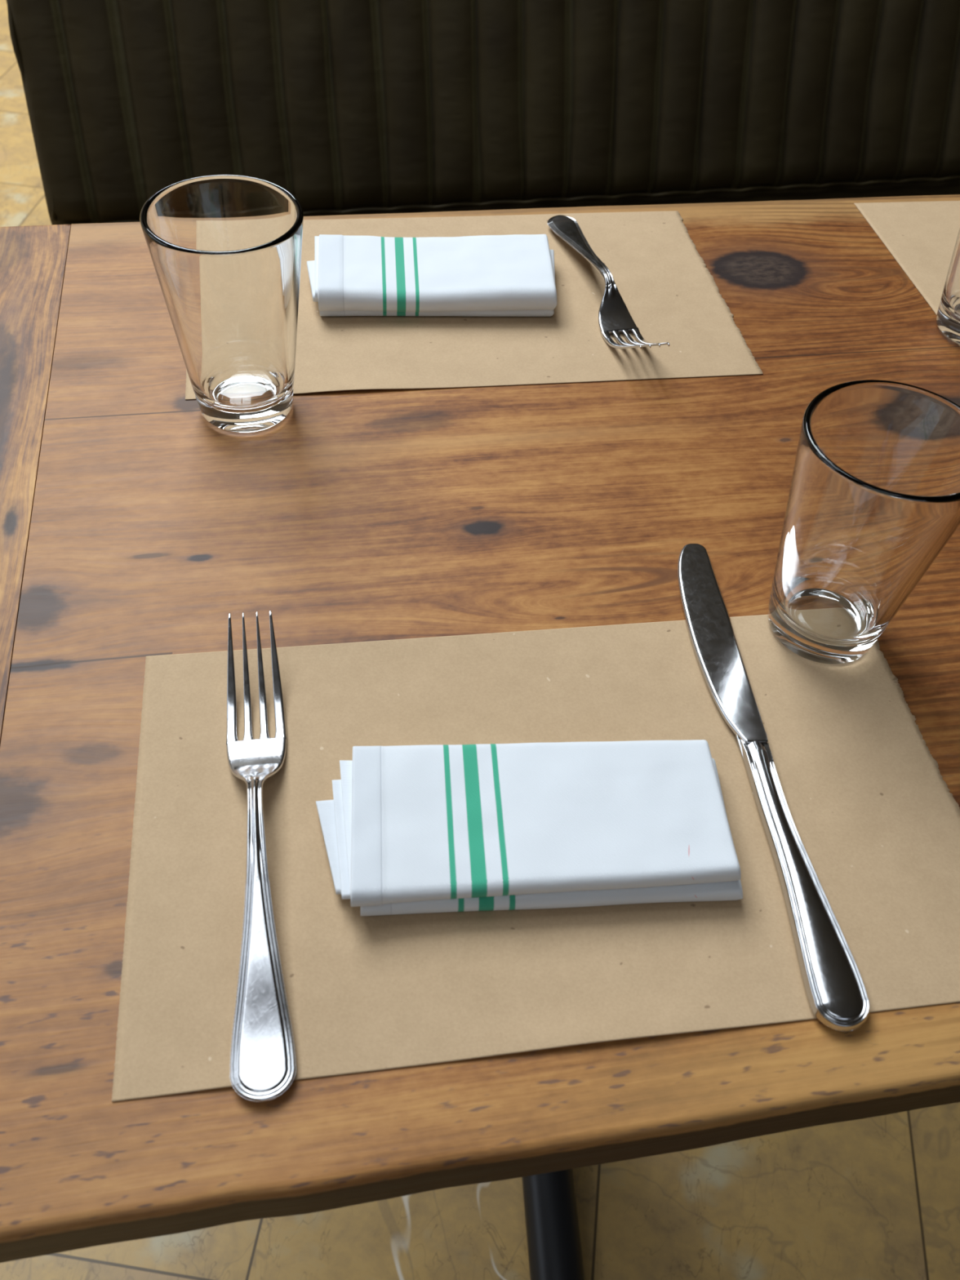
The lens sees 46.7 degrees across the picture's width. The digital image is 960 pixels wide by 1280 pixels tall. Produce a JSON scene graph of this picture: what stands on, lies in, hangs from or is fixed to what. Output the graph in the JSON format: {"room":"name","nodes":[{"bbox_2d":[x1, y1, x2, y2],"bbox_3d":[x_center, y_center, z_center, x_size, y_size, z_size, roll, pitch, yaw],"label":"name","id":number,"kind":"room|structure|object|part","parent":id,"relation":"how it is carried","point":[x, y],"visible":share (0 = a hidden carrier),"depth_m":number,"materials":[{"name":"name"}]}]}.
{"room":"restaurant dining area","nodes":[
{"label":"restaurant dining area","id":0,"kind":"room"},
{"bbox_2d":[0,0,959,1279],"bbox_3d":[0.135,-0.592,2.067,7.400,0.050,8.000,-5,49,-9],"label":"floor","id":1,"kind":"structure","parent":0,"point":[877,1197],"depth_m":1.04,"materials":[{"name":"beige tile"}]},
{"bbox_2d":[0,194,959,1279],"bbox_3d":[0.178,0.163,0.873,1.055,0.750,0.650,-5,49,-9],"label":"dining table","id":2,"kind":"object","parent":1,"relation":"on","point":[133,525],"visible":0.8,"depth_m":0.52,"materials":[{"name":"brown wood"}]},
{"bbox_2d":[139,174,303,432],"bbox_3d":[-0.124,-0.164,0.563,0.075,0.111,0.075,-5,49,-9],"label":"drinking glass","id":3,"kind":"object","parent":2,"relation":"on","point":[225,251],"visible":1,"depth_m":0.54,"materials":[{"name":"clear glass"}]},
{"bbox_2d":[185,210,762,399],"bbox_3d":[-0.011,-0.216,0.690,0.336,0.002,0.198,-5,49,-9],"label":"placemat","id":4,"kind":"object","parent":2,"relation":"on","point":[665,286],"visible":0.56,"depth_m":0.67,"materials":[{"name":"beige paper"}]},
{"bbox_2d":[306,234,556,316],"bbox_3d":[-0.028,-0.226,0.685,0.156,0.020,0.073,-2,49,-6],"label":"cloth napkin","id":5,"kind":"object","parent":4,"relation":"on","point":[513,275],"visible":1,"depth_m":0.67,"materials":[{"name":"white fabric"}]},
{"bbox_2d":[546,214,670,349],"bbox_3d":[0.075,-0.224,0.687,0.024,0.026,0.187,-8,50,-11],"label":"fork","id":6,"kind":"object","parent":4,"relation":"on","point":[615,318],"visible":1,"depth_m":0.67,"materials":[{"name":"metal"}]},
{"bbox_3d":[0.067,-0.252,0.713,0.021,0.019,0.110,-8,50,-11],"label":"handle","id":7,"kind":"part","parent":6,"relation":"part of","materials":[{"name":"metal"}]},
{"bbox_2d":[111,614,959,1102],"bbox_3d":[0.031,0.067,0.445,0.338,0.002,0.202,-5,49,-9],"label":"placemat","id":8,"kind":"object","parent":2,"relation":"on","point":[876,819],"visible":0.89,"depth_m":0.43,"materials":[{"name":"beige paper"}]},
{"bbox_2d":[226,609,296,1102],"bbox_3d":[-0.085,0.070,0.421,0.025,0.019,0.202,-4,49,-8],"label":"fork","id":9,"kind":"object","parent":8,"relation":"on","point":[263,1067],"visible":1,"depth_m":0.39,"materials":[{"name":"metal"}]},
{"bbox_3d":[-0.079,0.102,0.395,0.022,0.014,0.119,-4,49,-8],"label":"handle","id":10,"kind":"part","parent":9,"relation":"part of","materials":[{"name":"metal"}]},
{"bbox_2d":[315,739,742,915],"bbox_3d":[0.018,0.071,0.429,0.162,0.018,0.069,-1,49,-5],"label":"cloth napkin","id":11,"kind":"object","parent":8,"relation":"on","point":[406,829],"visible":1,"depth_m":0.42,"materials":[{"name":"white fabric"}]},
{"bbox_2d":[677,543,869,1033],"bbox_3d":[0.114,0.044,0.467,0.022,0.007,0.245,-3,49,-7],"label":"knife","id":12,"kind":"object","parent":8,"relation":"on","point":[835,988],"visible":1,"depth_m":0.44,"materials":[{"name":"metal"}]},
{"bbox_3d":[0.106,-0.002,0.507,0.021,0.004,0.123,-2,49,-6],"label":"blade","id":13,"kind":"part","parent":12,"relation":"part of","materials":[{"name":"metal"}]},
{"bbox_3d":[0.122,0.088,0.429,0.021,0.007,0.128,-2,49,-6],"label":"handle","id":14,"kind":"part","parent":12,"relation":"part of","materials":[{"name":"metal"}]},
{"bbox_2d":[767,379,959,664],"bbox_3d":[0.162,-0.043,0.477,0.075,0.111,0.075,-5,49,-9],"label":"drinking glass","id":15,"kind":"object","parent":8,"relation":"on","point":[873,499],"visible":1,"depth_m":0.46,"materials":[{"name":"clear glass"}]},
{"bbox_2d":[853,200,959,346],"bbox_3d":[0.447,-0.255,0.759,0.336,0.001,0.198,-5,49,-9],"label":"placemat","id":16,"kind":"object","parent":2,"relation":"on","point":[921,237],"visible":0.89,"depth_m":0.77,"materials":[{"name":"beige paper"}]},
{"bbox_2d":[936,227,959,344],"bbox_3d":[0.313,-0.231,0.653,0.075,0.111,0.075,-5,49,-9],"label":"drinking glass","id":17,"kind":"object","parent":16,"relation":"on","point":[948,316],"visible":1,"depth_m":0.67,"materials":[{"name":"clear glass"}]},
{"bbox_2d":[6,0,959,225],"bbox_3d":[0.258,-0.508,1.239,1.446,1.094,0.823,-7,50,-10],"label":"banquette","id":18,"kind":"object","parent":1,"relation":"on","point":[348,107],"visible":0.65,"depth_m":1.24,"materials":[{"name":"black leather"}]}
]}

